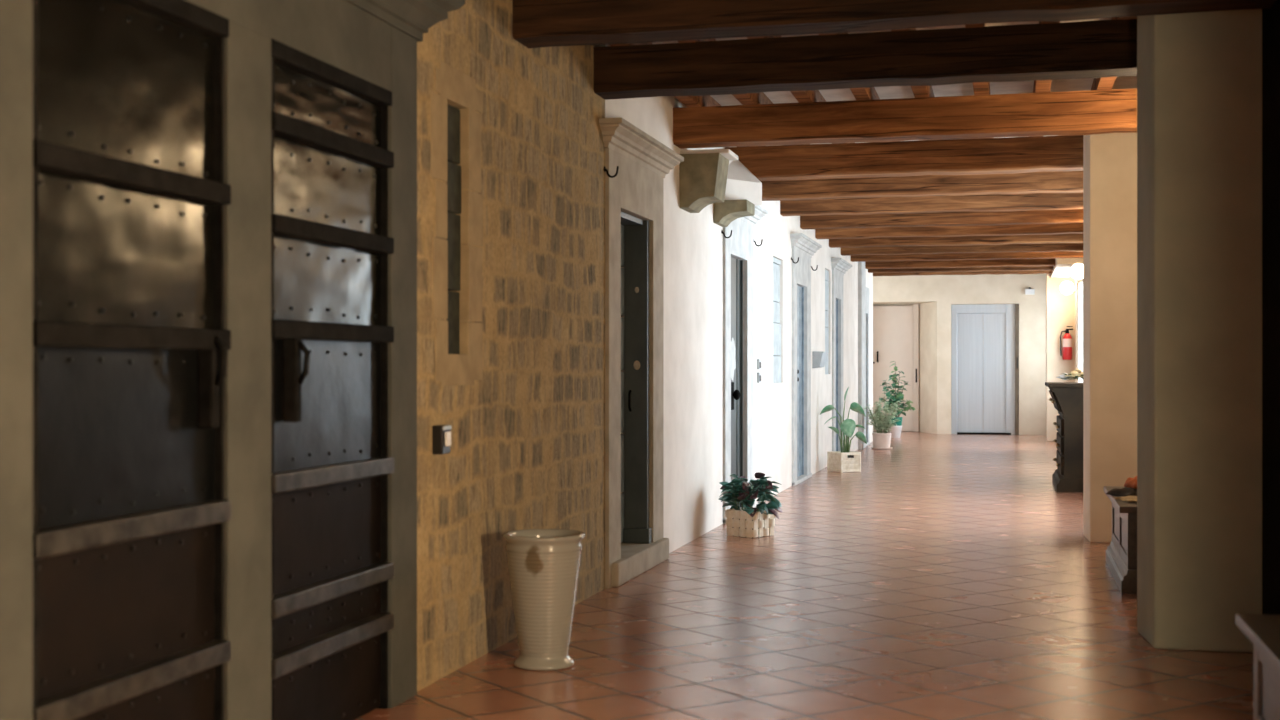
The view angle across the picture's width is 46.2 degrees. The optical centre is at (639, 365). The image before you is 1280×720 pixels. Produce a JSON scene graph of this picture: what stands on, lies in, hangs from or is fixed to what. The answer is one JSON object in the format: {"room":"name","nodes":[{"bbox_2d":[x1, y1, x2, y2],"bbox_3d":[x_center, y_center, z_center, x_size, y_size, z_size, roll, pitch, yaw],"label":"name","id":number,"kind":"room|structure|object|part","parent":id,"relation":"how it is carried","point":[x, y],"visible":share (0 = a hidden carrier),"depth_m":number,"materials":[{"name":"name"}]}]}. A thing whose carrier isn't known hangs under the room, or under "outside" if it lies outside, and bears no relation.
{"room":"corridor","nodes":[
{"label":"corridor","id":0,"kind":"room"},
{"bbox_2d":[417,0,872,691],"bbox_3d":[1.198,-0.300,14.752,0.500,3.000,18.980,0,0,14],"label":"wall","id":1,"kind":"structure","parent":0,"point":[528,436],"depth_m":7.16,"materials":[{"name":"beige stone"}]},
{"bbox_2d":[432,425,451,454],"bbox_3d":[-0.752,0.280,5.706,0.054,0.110,0.090,0,0,14],"label":"light switch","id":2,"kind":"object","parent":1,"relation":"attached to","point":[441,434],"visible":1,"depth_m":5.67,"materials":[{"name":"black plastic"}]},
{"bbox_2d":[431,60,482,385],"bbox_3d":[-0.814,-0.546,5.954,0.207,1.247,0.574,0,0,14],"label":"window","id":3,"kind":"structure","parent":1,"relation":"in","point":[455,123],"depth_m":5.99,"materials":[{"name":"beige stone"}]},
{"bbox_2d":[604,166,618,177],"bbox_3d":[-0.154,-1.043,8.062,0.084,0.065,0.032,0,0,14],"label":"wall hook","id":4,"kind":"object","parent":1,"relation":"attached to","point":[605,169],"visible":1,"depth_m":8.06,"materials":[{"name":"black metal"}]},
{"bbox_2d":[599,118,683,587],"bbox_3d":[-0.165,-0.058,8.759,0.525,2.515,1.560,0,0,14],"label":"door","id":5,"kind":"structure","parent":1,"relation":"in","point":[635,543],"depth_m":9.05,"materials":[{"name":"grey stone"}]},
{"bbox_3d":[-0.098,0.005,8.743,0.182,2.390,1.310,0,0,14],"label":"stone frame","id":6,"kind":"part","parent":5,"relation":"part of","materials":[{"name":"grey stone"}]},
{"bbox_3d":[-0.019,-0.005,9.068,0.042,0.057,0.015,0,0,14],"label":"strike plate","id":7,"kind":"part","parent":5,"relation":"part of","materials":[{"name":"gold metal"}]},
{"bbox_3d":[0.020,-1.245,8.714,0.145,0.140,1.560,0,0,14],"label":"cornice","id":8,"kind":"part","parent":5,"relation":"part of","materials":[{"name":"grey stone"}]},
{"bbox_2d":[679,149,738,212],"bbox_3d":[0.441,-1.236,10.057,0.380,0.383,0.380,0,0,14],"label":"stone corbel","id":9,"kind":"object","parent":1,"relation":"attached to","point":[703,174],"visible":0.8,"depth_m":9.89,"materials":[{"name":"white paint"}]},
{"bbox_2d":[721,230,731,237],"bbox_3d":[0.657,-0.998,11.353,0.084,0.065,0.032,0,0,14],"label":"wall hook","id":10,"kind":"object","parent":1,"relation":"attached to","point":[722,232],"visible":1,"depth_m":11.35,"materials":[{"name":"black metal"}]},
{"bbox_2d":[713,199,754,226],"bbox_3d":[0.679,-1.137,11.188,0.300,0.165,0.350,0,0,14],"label":"stone corbel","id":11,"kind":"object","parent":1,"relation":"attached to","point":[724,213],"visible":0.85,"depth_m":11.03,"materials":[{"name":"beige stone"}]},
{"bbox_2d":[723,205,767,523],"bbox_3d":[0.698,-0.058,12.048,0.425,2.515,1.540,0,0,14],"label":"door","id":12,"kind":"structure","parent":1,"relation":"in","point":[738,250],"depth_m":12.18,"materials":[{"name":"white paint"}]},
{"bbox_3d":[0.741,0.240,11.997,0.007,0.220,0.100,0,0,14],"label":"lock plate","id":13,"kind":"part","parent":12,"relation":"part of","materials":[{"name":"black metal"}]},
{"bbox_3d":[0.770,0.230,11.990,0.064,0.084,0.056,0,0,14],"label":"knob","id":14,"kind":"part","parent":12,"relation":"part of","materials":[{"name":"black metal"}]},
{"bbox_3d":[0.716,0.005,12.044,0.182,2.390,1.290,0,0,14],"label":"stone frame","id":15,"kind":"part","parent":12,"relation":"part of","materials":[{"name":"grey stone"}]},
{"bbox_3d":[0.834,-1.245,12.015,0.145,0.140,1.540,0,0,14],"label":"cornice","id":16,"kind":"part","parent":12,"relation":"part of","materials":[{"name":"white paint"}]},
{"bbox_2d":[757,372,761,382],"bbox_3d":[1.032,0.100,12.981,0.030,0.090,0.100,0,0,14],"label":"light switch","id":17,"kind":"object","parent":1,"relation":"attached to","point":[759,377],"visible":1,"depth_m":12.94,"materials":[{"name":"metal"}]},
{"bbox_2d":[757,359,761,368],"bbox_3d":[1.032,-0.015,12.981,0.030,0.090,0.100,0,0,14],"label":"light switch","id":18,"kind":"object","parent":1,"relation":"attached to","point":[759,363],"visible":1,"depth_m":12.94,"materials":[{"name":"metal"}]},
{"bbox_2d":[773,257,780,382],"bbox_3d":[1.195,-0.427,14.150,0.184,1.174,0.610,0,0,14],"label":"window","id":19,"kind":"structure","parent":1,"relation":"in","point":[776,268],"depth_m":14.20,"materials":[{"name":"white glass"}]},
{"bbox_2d":[790,233,821,485],"bbox_3d":[1.590,-0.058,15.665,0.425,2.515,1.570,0,0,14],"label":"door","id":20,"kind":"structure","parent":1,"relation":"in","point":[803,247],"depth_m":15.83,"materials":[{"name":"grey stone"}]},
{"bbox_3d":[1.608,0.005,15.661,0.182,2.390,1.320,0,0,14],"label":"stone frame","id":21,"kind":"part","parent":20,"relation":"part of","materials":[{"name":"grey stone"}]},
{"bbox_3d":[1.726,-1.245,15.632,0.145,0.140,1.570,0,0,14],"label":"cornice","id":22,"kind":"part","parent":20,"relation":"part of","materials":[{"name":"grey stone"}]},
{"bbox_2d":[812,351,827,367],"bbox_3d":[2.011,-0.068,16.756,0.130,0.184,0.420,0,0,14],"label":"wall box","id":23,"kind":"object","parent":1,"relation":"attached to","point":[818,358],"visible":1,"depth_m":16.57,"materials":[{"name":"metal"}]},
{"bbox_2d":[825,270,828,373],"bbox_3d":[2.144,-0.527,18.005,0.180,1.254,0.550,0,0,14],"label":"window","id":24,"kind":"structure","parent":1,"relation":"in","point":[826,271],"depth_m":18.06,"materials":[{"name":"white glass"}]},
{"bbox_2d":[831,258,851,450],"bbox_3d":[2.400,-0.058,18.947,0.425,2.515,1.350,0,0,14],"label":"door","id":25,"kind":"structure","parent":1,"relation":"in","point":[839,266],"depth_m":19.18,"materials":[{"name":"grey stone"}]},
{"bbox_3d":[2.418,0.005,18.942,0.182,2.390,1.100,0,0,14],"label":"stone frame","id":26,"kind":"part","parent":25,"relation":"part of","materials":[{"name":"grey stone"}]},
{"bbox_3d":[2.536,-1.245,18.913,0.145,0.140,1.350,0,0,14],"label":"cornice","id":27,"kind":"part","parent":25,"relation":"part of","materials":[{"name":"grey stone"}]},
{"bbox_2d":[594,19,1136,99],"bbox_3d":[1.276,-1.553,7.616,3.270,0.238,0.251,0,0,14],"label":"ceiling beam","id":28,"kind":"structure","parent":1,"relation":"attached to","point":[1098,48],"depth_m":7.54,"materials":[{"name":"brown wood"}]},
{"bbox_2d":[866,287,869,445],"bbox_3d":[3.265,0.005,22.642,0.335,2.390,0.910,0,0,14],"label":"door","id":29,"kind":"structure","parent":1,"relation":"in","point":[867,289],"depth_m":22.85,"materials":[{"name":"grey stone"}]},
{"bbox_2d":[512,0,1275,48],"bbox_3d":[0.960,-1.554,6.334,3.270,0.236,0.250,0,0,14],"label":"ceiling beam","id":30,"kind":"structure","parent":1,"relation":"attached to","point":[535,23],"depth_m":6.34,"materials":[{"name":"brown wood"}]},
{"bbox_2d":[725,135,1082,180],"bbox_3d":[2.167,-1.553,11.228,3.270,0.238,0.251,0,0,14],"label":"ceiling beam","id":31,"kind":"structure","parent":1,"relation":"attached to","point":[1011,155],"depth_m":11.15,"materials":[{"name":"brown wood"}]},
{"bbox_2d":[673,88,1136,148],"bbox_3d":[1.733,-1.553,9.470,3.270,0.238,0.250,0,0,14],"label":"ceiling beam","id":32,"kind":"structure","parent":1,"relation":"attached to","point":[1089,112],"depth_m":9.38,"materials":[{"name":"brown wood"}]},
{"bbox_2d":[760,171,1082,200],"bbox_3d":[2.510,-1.553,12.620,3.270,0.238,0.220,0,0,14],"label":"ceiling beam","id":33,"kind":"structure","parent":1,"relation":"attached to","point":[1051,181],"depth_m":12.56,"materials":[{"name":"brown wood"}]},
{"bbox_2d":[780,193,1082,215],"bbox_3d":[2.846,-1.553,13.980,3.270,0.237,0.221,0,0,14],"label":"ceiling beam","id":34,"kind":"structure","parent":1,"relation":"attached to","point":[1032,201],"depth_m":13.93,"materials":[{"name":"brown wood"}]},
{"bbox_2d":[800,209,1082,228],"bbox_3d":[3.181,-1.553,15.339,3.270,0.238,0.221,0,0,14],"label":"ceiling beam","id":35,"kind":"structure","parent":1,"relation":"attached to","point":[967,218],"depth_m":15.27,"materials":[{"name":"brown wood"}]},
{"bbox_2d":[815,223,1082,238],"bbox_3d":[3.481,-1.553,16.553,3.270,0.237,0.221,0,0,14],"label":"ceiling beam","id":36,"kind":"structure","parent":1,"relation":"attached to","point":[1068,228],"depth_m":16.48,"materials":[{"name":"brown wood"}]},
{"bbox_2d":[829,234,1082,247],"bbox_3d":[3.792,-1.553,17.815,3.270,0.238,0.220,0,0,14],"label":"ceiling beam","id":37,"kind":"structure","parent":1,"relation":"attached to","point":[1055,238],"depth_m":17.74,"materials":[{"name":"brown wood"}]},
{"bbox_2d":[865,258,1054,268],"bbox_3d":[4.609,-1.553,21.837,2.930,0.238,0.221,0,0,14],"label":"ceiling beam","id":38,"kind":"structure","parent":1,"relation":"attached to","point":[995,262],"depth_m":21.73,"materials":[{"name":"brown wood"}]},
{"bbox_2d":[868,266,1052,272],"bbox_3d":[4.848,-1.553,22.808,2.930,0.238,0.220,0,0,14],"label":"ceiling beam","id":39,"kind":"structure","parent":1,"relation":"attached to","point":[1008,268],"depth_m":22.70,"materials":[{"name":"brown wood"}]},
{"bbox_2d":[841,243,1082,255],"bbox_3d":[4.103,-1.553,19.078,3.270,0.237,0.221,0,0,14],"label":"ceiling beam","id":40,"kind":"structure","parent":1,"relation":"attached to","point":[1048,247],"depth_m":18.98,"materials":[{"name":"brown wood"}]},
{"bbox_2d":[873,270,1051,275],"bbox_3d":[5.052,-1.553,23.633,2.930,0.238,0.221,0,0,14],"label":"ceiling beam","id":41,"kind":"structure","parent":1,"relation":"attached to","point":[1049,271],"depth_m":23.56,"materials":[{"name":"brown wood"}]},
{"bbox_2d":[851,251,1082,261],"bbox_3d":[4.403,-1.554,20.291,3.270,0.235,0.222,0,0,14],"label":"ceiling beam","id":42,"kind":"structure","parent":1,"relation":"attached to","point":[1060,254],"depth_m":20.20,"materials":[{"name":"brown wood"}]},
{"bbox_2d":[725,160,761,204],"bbox_3d":[0.712,-1.405,11.236,0.340,0.369,0.419,0,0,14],"label":"wall","id":43,"kind":"structure","parent":0,"point":[741,184],"depth_m":11.29,"materials":[{"name":"white paint"}]},
{"bbox_2d":[725,507,774,537],"bbox_3d":[0.782,1.107,10.622,0.345,0.183,0.345,0,0,14],"label":"basket","id":44,"kind":"object","parent":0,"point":[761,522],"depth_m":10.52,"materials":[{"name":"wood"}]},
{"bbox_2d":[355,431,1253,719],"bbox_3d":[2.131,1.260,12.813,5.200,0.120,32.500,0,0,14],"label":"floor","id":45,"kind":"structure","parent":0,"point":[948,576],"depth_m":6.83,"materials":[{"name":"tile"}]},
{"bbox_2d":[502,529,584,670],"bbox_3d":[-0.385,0.934,6.017,0.332,0.530,0.332,0,0,21],"label":"vase","id":46,"kind":"object","parent":45,"relation":"on","point":[544,564],"visible":1,"depth_m":5.91,"materials":[{"name":"beige ceramic"}]},
{"bbox_2d":[718,472,782,537],"bbox_3d":[0.788,0.973,10.625,0.513,0.450,0.477,0,0,44],"label":"potted plant","id":47,"kind":"object","parent":45,"relation":"on","point":[748,521],"visible":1,"depth_m":10.54,"materials":[{"name":"teal plant"}]},
{"bbox_2d":[820,387,866,472],"bbox_3d":[2.324,0.718,17.041,0.506,0.965,0.327,0,0,-16],"label":"potted plant","id":48,"kind":"object","parent":45,"relation":"on","point":[845,460],"visible":1,"depth_m":16.98,"materials":[{"name":"green plant"}]},
{"bbox_3d":[2.263,0.754,17.069,0.075,0.553,0.070,0,0,-28],"label":"stem","id":49,"kind":"part","parent":48,"relation":"part of","materials":[{"name":"green plant"}]},
{"bbox_3d":[2.267,0.805,16.995,0.079,0.452,0.036,0,0,-28],"label":"stem","id":50,"kind":"part","parent":48,"relation":"part of","materials":[{"name":"green plant"}]},
{"bbox_3d":[2.316,0.715,17.040,0.029,0.631,0.023,0,0,-28],"label":"stem","id":51,"kind":"part","parent":48,"relation":"part of","materials":[{"name":"green plant"}]},
{"bbox_3d":[2.354,0.755,17.020,0.043,0.551,0.046,0,0,-28],"label":"stem","id":52,"kind":"part","parent":48,"relation":"part of","materials":[{"name":"green plant"}]},
{"bbox_2d":[858,262,865,448],"bbox_3d":[3.223,-0.300,21.844,0.075,3.000,0.600,0,0,14],"label":"pier","id":53,"kind":"object","parent":45,"relation":"on","point":[861,265],"visible":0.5,"depth_m":21.63,"materials":[{"name":"white paint"}]},
{"bbox_2d":[864,393,901,448],"bbox_3d":[3.507,0.748,21.688,0.558,0.905,0.454,0,0,7],"label":"potted plant","id":54,"kind":"object","parent":45,"relation":"on","point":[881,440],"visible":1,"depth_m":21.64,"materials":[{"name":"green plant"}]},
{"bbox_3d":[3.497,1.083,21.694,0.276,0.234,0.276,0,0,14],"label":"pot","id":55,"kind":"part","parent":54,"relation":"part of","materials":[{"name":"ceramic"}]},
{"bbox_2d":[879,361,914,437],"bbox_3d":[4.284,0.560,25.034,0.605,1.281,0.348,0,0,-1],"label":"potted plant","id":56,"kind":"object","parent":45,"relation":"on","point":[895,431],"visible":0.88,"depth_m":25.01,"materials":[{"name":"green plant"}]},
{"bbox_3d":[4.265,1.097,25.058,0.234,0.206,0.234,0,0,14],"label":"pot","id":57,"kind":"part","parent":56,"relation":"part of","materials":[{"name":"white ceramic"}]},
{"bbox_3d":[4.265,0.967,25.058,0.244,0.226,0.244,0,0,14],"label":"pot","id":58,"kind":"part","parent":56,"relation":"part of","materials":[{"name":"teal ceramic"}]},
{"bbox_2d":[1045,382,1082,492],"bbox_3d":[4.371,0.685,14.922,0.630,1.030,1.490,0,0,14],"label":"dresser","id":59,"kind":"object","parent":45,"relation":"on","point":[1067,397],"visible":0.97,"depth_m":14.26,"materials":[{"name":"brown wood"}]},
{"bbox_3d":[4.147,0.344,14.978,0.100,0.184,1.310,0,0,14],"label":"drawer","id":60,"kind":"part","parent":59,"relation":"part of","materials":[{"name":"brown wood"}]},
{"bbox_3d":[4.206,0.591,14.963,0.060,0.155,1.310,0,0,14],"label":"drawer","id":61,"kind":"part","parent":59,"relation":"part of","materials":[{"name":"brown wood"}]},
{"bbox_3d":[4.206,0.770,14.963,0.060,0.164,1.310,0,0,14],"label":"drawer","id":62,"kind":"part","parent":59,"relation":"part of","materials":[{"name":"brown wood"}]},
{"bbox_3d":[4.206,0.958,14.963,0.060,0.174,1.310,0,0,14],"label":"drawer","id":63,"kind":"part","parent":59,"relation":"part of","materials":[{"name":"brown wood"}]},
{"bbox_2d":[1056,368,1082,379],"bbox_3d":[4.225,0.079,14.391,0.445,0.118,0.396,0,0,14],"label":"bouquet","id":64,"kind":"object","parent":59,"relation":"on","point":[1077,373],"visible":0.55,"depth_m":14.32,"materials":[{"name":"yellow plant"}]},
{"bbox_2d":[1104,486,1136,593],"bbox_3d":[2.898,0.970,8.524,0.425,0.460,1.380,0,0,14],"label":"storage bench","id":65,"kind":"object","parent":45,"relation":"on","point":[1121,554],"visible":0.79,"depth_m":8.12,"materials":[{"name":"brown wood"}]},
{"bbox_3d":[2.830,0.935,8.854,0.026,0.158,0.518,0,0,14],"label":"panel","id":66,"kind":"part","parent":65,"relation":"part of","materials":[{"name":"brown wood"}]},
{"bbox_3d":[2.898,0.757,8.524,0.425,0.035,1.380,0,0,14],"label":"seat","id":67,"kind":"part","parent":65,"relation":"part of","materials":[{"name":"brown wood"}]},
{"bbox_2d":[1106,487,1136,495],"bbox_3d":[2.774,0.712,8.513,0.138,0.049,0.259,0,0,-15],"label":"folded cloth","id":68,"kind":"object","parent":65,"relation":"on","point":[1126,491],"visible":0.61,"depth_m":8.48,"materials":[{"name":"black fabric"}]},
{"bbox_2d":[1124,476,1136,488],"bbox_3d":[2.813,0.650,8.484,0.106,0.074,0.151,0,0,-5],"label":"folded cloth","id":69,"kind":"object","parent":68,"relation":"on","point":[1130,482],"visible":0.48,"depth_m":8.47,"materials":[{"name":"orange fabric"}]},
{"bbox_3d":[2.684,0.935,8.264,0.026,0.158,0.518,0,0,14],"label":"panel","id":70,"kind":"part","parent":65,"relation":"part of","materials":[{"name":"brown wood"}]},
{"bbox_2d":[1115,496,1136,501],"bbox_3d":[2.737,0.722,8.172,0.234,0.032,0.194,0,0,-3],"label":"folded cloth","id":71,"kind":"object","parent":65,"relation":"on","point":[1124,498],"visible":0.38,"depth_m":8.17,"materials":[{"name":"beige fabric"}]},
{"bbox_2d":[1235,613,1279,719],"bbox_3d":[1.790,0.970,3.833,0.330,0.460,1.280,0,0,14],"label":"storage bench","id":72,"kind":"object","parent":45,"relation":"on","point":[1263,630],"visible":1,"depth_m":4.24,"materials":[{"name":"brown wood"}]},
{"bbox_3d":[1.790,0.757,3.833,0.330,0.035,1.280,0,0,14],"label":"seat","id":73,"kind":"part","parent":72,"relation":"part of","materials":[{"name":"brown wood"}]},
{"bbox_3d":[1.762,0.935,4.127,0.026,0.158,0.468,0,0,14],"label":"panel","id":74,"kind":"part","parent":72,"relation":"part of","materials":[{"name":"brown wood"}]},
{"bbox_2d":[651,18,1136,145],"bbox_3d":[2.131,-1.850,12.813,5.200,0.100,32.500,0,0,14],"label":"ceiling","id":75,"kind":"structure","parent":0,"point":[1125,82],"depth_m":9.77,"materials":[{"name":"tile"}]},
{"bbox_2d":[609,43,752,146],"bbox_3d":[0.946,-1.735,12.101,0.090,0.130,29.950,0,0,14],"label":"joist","id":76,"kind":"object","parent":75,"relation":"attached to","point":[688,101],"visible":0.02,"depth_m":9.58,"materials":[{"name":"brown wood"}]},
{"bbox_2d":[678,39,806,145],"bbox_3d":[1.297,-1.735,12.014,0.090,0.130,29.950,0,0,14],"label":"joist","id":77,"kind":"object","parent":75,"relation":"attached to","point":[747,98],"visible":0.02,"depth_m":9.47,"materials":[{"name":"brown wood"}]},
{"bbox_2d":[747,36,854,143],"bbox_3d":[1.648,-1.735,11.927,0.090,0.130,29.950,0,0,14],"label":"joist","id":78,"kind":"object","parent":75,"relation":"attached to","point":[807,96],"visible":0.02,"depth_m":9.39,"materials":[{"name":"brown wood"}]},
{"bbox_2d":[818,33,894,141],"bbox_3d":[2.000,-1.735,11.841,0.090,0.130,29.950,0,0,14],"label":"joist","id":79,"kind":"object","parent":75,"relation":"attached to","point":[867,93],"visible":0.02,"depth_m":9.26,"materials":[{"name":"brown wood"}]},
{"bbox_2d":[891,28,934,97],"bbox_3d":[2.351,-1.735,11.754,0.090,0.130,29.950,0,0,14],"label":"joist","id":80,"kind":"object","parent":75,"relation":"attached to","point":[918,91],"visible":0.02,"depth_m":9.13,"materials":[{"name":"brown wood"}]},
{"bbox_2d":[965,24,990,138],"bbox_3d":[2.703,-1.735,11.667,0.090,0.130,29.950,0,0,14],"label":"joist","id":81,"kind":"object","parent":75,"relation":"attached to","point":[980,88],"visible":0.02,"depth_m":8.98,"materials":[{"name":"brown wood"}]},
{"bbox_2d":[1029,21,1059,136],"bbox_3d":[3.054,-1.735,11.581,0.090,0.130,29.950,0,0,14],"label":"joist","id":82,"kind":"object","parent":75,"relation":"attached to","point":[1041,86],"visible":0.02,"depth_m":8.93,"materials":[{"name":"brown wood"}]},
{"bbox_2d":[1091,16,1136,89],"bbox_3d":[3.406,-1.735,11.494,0.090,0.130,29.950,0,0,14],"label":"joist","id":83,"kind":"object","parent":75,"relation":"attached to","point":[1107,83],"visible":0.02,"depth_m":8.87,"materials":[{"name":"brown wood"}]},
{"bbox_2d":[873,274,1045,434],"bbox_3d":[5.518,-0.300,26.963,4.600,3.000,1.100,0,0,14],"label":"wall","id":84,"kind":"structure","parent":0,"point":[935,295],"depth_m":26.41,"materials":[{"name":"beige paint"}]},
{"bbox_2d":[873,304,918,431],"bbox_3d":[4.516,0.030,27.538,1.180,2.340,0.124,0,0,14],"label":"door","id":85,"kind":"structure","parent":84,"relation":"in","point":[895,328],"depth_m":27.48,"materials":[{"name":"beige wood"}]},
{"bbox_3d":[4.521,0.030,27.554,1.180,2.340,0.090,0,0,14],"label":"frame","id":86,"kind":"part","parent":85,"relation":"part of","materials":[{"name":"beige wood"}]},
{"bbox_2d":[951,304,1018,434],"bbox_3d":[6.061,0.058,26.355,1.155,2.284,0.182,0,0,14],"label":"door","id":87,"kind":"structure","parent":84,"relation":"attached to","point":[984,337],"depth_m":26.38,"materials":[{"name":"wood"}]},
{"bbox_3d":[5.823,0.121,26.455,0.441,2.097,0.040,0,0,14],"label":"door panel","id":88,"kind":"part","parent":87,"relation":"part of","materials":[{"name":"metal"}]},
{"bbox_3d":[6.043,1.185,26.347,0.925,0.029,0.145,0,0,14],"label":"sill","id":89,"kind":"part","parent":87,"relation":"part of","materials":[{"name":"black metal"}]},
{"bbox_3d":[6.229,0.121,26.355,0.387,2.097,0.040,0,0,14],"label":"door panel","id":90,"kind":"part","parent":87,"relation":"part of","materials":[{"name":"metal"}]},
{"bbox_3d":[6.591,0.058,26.230,0.064,2.284,0.170,0,0,14],"label":"trim","id":91,"kind":"part","parent":87,"relation":"part of","materials":[{"name":"brown metal"}]},
{"bbox_2d":[1025,287,1034,294],"bbox_3d":[6.773,-1.304,26.058,0.160,0.127,0.064,0,0,14],"label":"alarm box","id":92,"kind":"object","parent":84,"relation":"attached to","point":[1029,291],"visible":1,"depth_m":26.03,"materials":[{"name":"white plastic"}]},
{"bbox_2d":[1046,274,1074,440],"bbox_3d":[6.751,-0.300,24.058,0.455,3.000,0.450,0,0,14],"label":"pillar","id":93,"kind":"structure","parent":0,"point":[1060,307],"depth_m":23.86,"materials":[{"name":"beige paint"}]},
{"bbox_2d":[1060,326,1072,359],"bbox_3d":[6.759,-0.365,23.736,0.179,0.530,0.161,0,0,-35],"label":"fire extinguisher","id":94,"kind":"object","parent":93,"relation":"attached to","point":[1066,352],"visible":1,"depth_m":23.68,"materials":[{"name":"red paint"}]},
{"bbox_2d":[1051,258,1082,277],"bbox_3d":[6.327,-1.600,22.206,0.390,0.400,3.350,0,0,14],"label":"bulkhead","id":95,"kind":"object","parent":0,"point":[1062,267],"visible":0.29,"depth_m":21.32,"materials":[{"name":"beige paint"}]},
{"bbox_2d":[1075,278,1082,381],"bbox_3d":[5.090,-0.300,16.249,0.100,3.000,20.510,0,0,14],"label":"wall","id":96,"kind":"structure","parent":0,"point":[1077,281],"depth_m":23.23,"materials":[{"name":"beige paint"}]},
{"bbox_2d":[1060,281,1075,294],"bbox_3d":[6.690,-1.220,23.430,0.248,0.210,0.210,0,0,14],"label":"globe lamp","id":97,"kind":"object","parent":96,"relation":"attached to","point":[1066,287],"visible":1,"depth_m":23.36,"materials":[{"name":"white glass"}]},
{"bbox_2d":[1070,263,1082,278],"bbox_3d":[5.720,-1.230,19.498,0.248,0.210,0.210,0,0,14],"label":"globe lamp","id":98,"kind":"object","parent":96,"relation":"attached to","point":[1076,271],"visible":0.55,"depth_m":19.43,"materials":[{"name":"white glass"}]},
{"bbox_2d":[1078,279,1082,381],"bbox_3d":[6.513,-0.315,22.186,0.120,1.910,2.100,0,0,14],"label":"window","id":99,"kind":"structure","parent":96,"relation":"in","point":[1080,284],"depth_m":23.10,"materials":[{"name":"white glass"}]},
{"bbox_2d":[1083,133,1136,542],"bbox_3d":[3.338,-0.300,10.352,0.516,3.000,0.420,0,0,14],"label":"pillar","id":100,"kind":"structure","parent":0,"point":[1109,159],"depth_m":10.18,"materials":[{"name":"beige paint"}]},
{"bbox_2d":[1137,9,1261,652],"bbox_3d":[2.474,-0.300,6.507,0.573,3.000,0.420,0,0,14],"label":"pillar","id":101,"kind":"structure","parent":0,"point":[1199,74],"depth_m":6.32,"materials":[{"name":"paint"}]},
{"bbox_3d":[-2.047,-0.300,1.597,0.500,3.000,8.120,0,0,14],"label":"wall","id":102,"kind":"structure","parent":0,"visible":0},
{"bbox_2d":[0,0,464,719],"bbox_3d":[-1.064,-0.100,4.269,0.170,2.600,2.760,0,0,14],"label":"door surround","id":103,"kind":"object","parent":102,"relation":"attached to","point":[374,41],"visible":0.94,"depth_m":4.27,"materials":[{"name":"grey stone"}]},
{"bbox_2d":[33,0,230,719],"bbox_3d":[-1.274,0.120,3.744,0.153,2.160,0.860,0,0,14],"label":"door","id":104,"kind":"structure","parent":103,"relation":"attached to","point":[131,343],"depth_m":3.73,"materials":[{"name":"black metal"}]},
{"bbox_2d":[271,38,393,719],"bbox_3d":[-1.006,0.120,4.829,0.153,2.160,0.885,0,0,14],"label":"door","id":105,"kind":"structure","parent":103,"relation":"attached to","point":[331,570],"depth_m":4.83,"materials":[{"name":"black metal"}]}
]}

